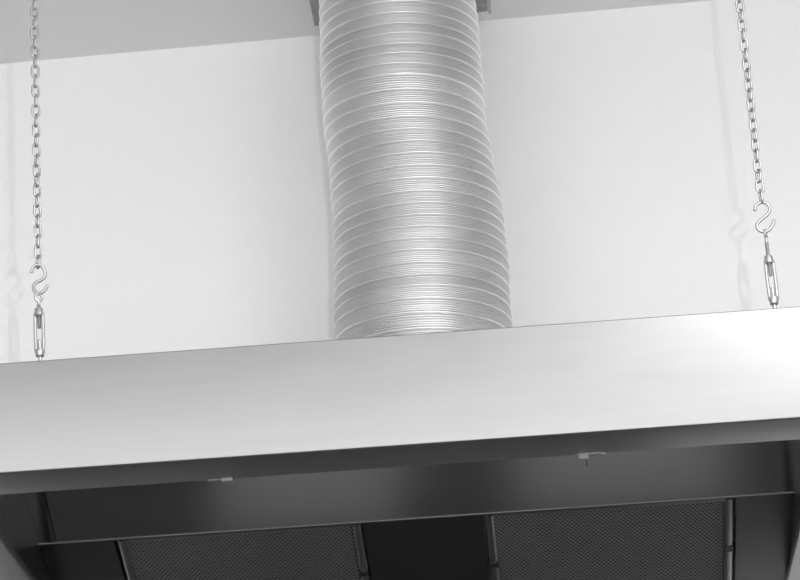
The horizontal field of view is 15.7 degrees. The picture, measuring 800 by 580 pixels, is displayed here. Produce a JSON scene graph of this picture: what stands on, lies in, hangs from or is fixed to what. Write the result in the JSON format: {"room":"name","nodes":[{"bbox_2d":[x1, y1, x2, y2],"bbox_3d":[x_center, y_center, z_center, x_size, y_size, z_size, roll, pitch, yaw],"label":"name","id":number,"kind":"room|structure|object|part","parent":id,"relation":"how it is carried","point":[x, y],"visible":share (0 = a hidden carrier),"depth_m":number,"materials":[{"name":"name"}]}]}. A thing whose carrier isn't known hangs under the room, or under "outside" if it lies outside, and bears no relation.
{"room":"commercial kitchen","nodes":[
{"label":"commercial kitchen","id":0,"kind":"room"},
{"bbox_2d":[30,263,48,294],"bbox_3d":[-0.464,-0.014,3.734,0.024,0.043,0.010,-4,-21,2],"label":"s-hook","id":1,"kind":"object","parent":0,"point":[44,290],"visible":1,"depth_m":3.73,"materials":[{"name":"metal"}]},
{"bbox_2d":[0,0,709,63],"bbox_3d":[0.067,-1.576,2.128,7.000,0.170,6.100,-4,-21,2],"label":"ceiling","id":2,"kind":"structure","parent":0,"point":[67,28],"depth_m":4.91,"materials":[{"name":"white paint"}]},
{"bbox_2d":[309,0,490,25],"bbox_3d":[-0.006,-0.526,4.731,0.298,0.025,0.344,-4,-21,2],"label":"duct collar","id":3,"kind":"object","parent":2,"relation":"attached to","point":[481,5],"visible":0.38,"depth_m":4.85,"materials":[{"name":"metal"}]},
{"bbox_3d":[0.140,-0.537,4.725,0.005,0.025,0.344,-4,-21,2],"label":"edge trim","id":4,"kind":"part","parent":3,"relation":"part of","materials":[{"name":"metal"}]},
{"bbox_2d":[0,0,799,362],"bbox_3d":[0.359,0.983,4.484,7.200,3.462,0.120,-4,-21,2],"label":"wall","id":5,"kind":"structure","parent":0,"point":[185,202],"depth_m":4.88,"materials":[{"name":"white paint"}]},
{"bbox_2d":[0,307,799,579],"bbox_3d":[0.016,0.317,4.086,1.255,0.164,1.071,-4,-21,2],"label":"range hood","id":6,"kind":"object","parent":5,"relation":"attached to","point":[412,440],"visible":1,"depth_m":3.60,"materials":[{"name":"metal"}]},
{"bbox_3d":[-0.562,0.367,4.155,0.090,0.144,0.978,-4,-21,2],"label":"panel","id":7,"kind":"part","parent":6,"relation":"part of","materials":[{"name":"metal"}]},
{"bbox_2d":[33,293,44,360],"bbox_3d":[-0.460,0.058,3.708,0.017,0.116,0.017,-4,-21,2],"label":"turnbuckle","id":8,"kind":"object","parent":6,"relation":"on","point":[38,321],"visible":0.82,"depth_m":3.71,"materials":[{"name":"metal"}]},
{"bbox_3d":[-0.458,0.439,4.285,0.108,0.080,0.225,-4,-21,2],"label":"infill panel","id":9,"kind":"part","parent":6,"relation":"part of","materials":[{"name":"metal"}]},
{"bbox_2d":[117,524,369,579],"bbox_3d":[-0.224,0.420,4.274,0.355,0.090,0.225,-4,-21,2],"label":"grease filter","id":10,"kind":"object","parent":6,"relation":"attached to","point":[336,552],"visible":1,"depth_m":4.23,"materials":[{"name":"metal"}]},
{"bbox_3d":[0.013,0.252,4.127,1.250,0.008,1.036,-4,-21,2],"label":"panel","id":11,"kind":"part","parent":6,"relation":"part of","materials":[{"name":"metal"}]},
{"bbox_3d":[-0.016,0.141,3.630,1.254,0.151,0.091,-4,-21,2],"label":"panel","id":12,"kind":"part","parent":6,"relation":"part of","materials":[{"name":"metal"}]},
{"bbox_2d":[319,0,512,339],"bbox_3d":[0.026,-0.093,4.542,0.283,0.920,0.284,-4,-21,2],"label":"flexible duct","id":13,"kind":"object","parent":6,"relation":"on","point":[420,246],"visible":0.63,"depth_m":4.46,"materials":[{"name":"metal"}]},
{"bbox_3d":[0.042,0.404,4.263,0.173,0.082,0.226,-4,-21,2],"label":"infill panel","id":14,"kind":"part","parent":6,"relation":"part of","materials":[{"name":"metal"}]},
{"bbox_3d":[0.051,0.496,4.589,1.254,0.148,0.002,-4,-21,2],"label":"panel","id":15,"kind":"part","parent":6,"relation":"part of","materials":[{"name":"metal"}]},
{"bbox_2d":[485,498,732,579],"bbox_3d":[0.309,0.382,4.251,0.358,0.090,0.225,-4,-21,2],"label":"grease filter","id":16,"kind":"object","parent":6,"relation":"attached to","point":[685,540],"visible":1,"depth_m":4.24,"materials":[{"name":"metal"}]},
{"bbox_3d":[0.532,0.368,4.242,0.082,0.080,0.225,-4,-21,2],"label":"infill panel","id":17,"kind":"part","parent":6,"relation":"part of","materials":[{"name":"metal"}]},
{"bbox_2d":[763,229,778,307],"bbox_3d":[0.470,-0.016,3.671,0.017,0.132,0.017,-4,-21,2],"label":"turnbuckle","id":18,"kind":"object","parent":6,"relation":"on","point":[768,259],"visible":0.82,"depth_m":3.67,"materials":[{"name":"metal"}]},
{"bbox_2d":[753,201,775,232],"bbox_3d":[0.465,-0.093,3.700,0.027,0.045,0.004,-4,-21,2],"label":"s-hook","id":19,"kind":"object","parent":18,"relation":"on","point":[767,204],"visible":1,"depth_m":3.70,"materials":[{"name":"metal"}]},
{"bbox_3d":[0.599,0.284,4.105,0.090,0.144,0.978,-4,-21,2],"label":"panel","id":20,"kind":"part","parent":6,"relation":"part of","materials":[{"name":"metal"}]},
{"bbox_3d":[0.417,-0.833,3.977,0.024,0.038,0.024,-4,-21,2],"label":"ceiling hook","id":21,"kind":"object","parent":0,"visible":0},
{"bbox_2d":[735,0,764,202],"bbox_3d":[0.440,-0.466,3.840,0.011,0.761,0.011,-16,-24,31],"label":"chain","id":22,"kind":"object","parent":21,"relation":"hanging from","point":[743,30],"visible":1,"depth_m":3.75,"materials":[{"name":"metal"}]},
{"bbox_3d":[-0.512,-0.752,4.011,0.024,0.041,0.024,-4,-21,2],"label":"ceiling hook","id":23,"kind":"object","parent":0,"visible":0},
{"bbox_2d":[30,0,41,268],"bbox_3d":[-0.489,-0.383,3.873,0.011,0.761,0.011,-11,-22,20],"label":"chain","id":24,"kind":"object","parent":23,"relation":"hanging from","point":[34,18],"visible":1,"depth_m":3.80,"materials":[{"name":"metal"}]}
]}

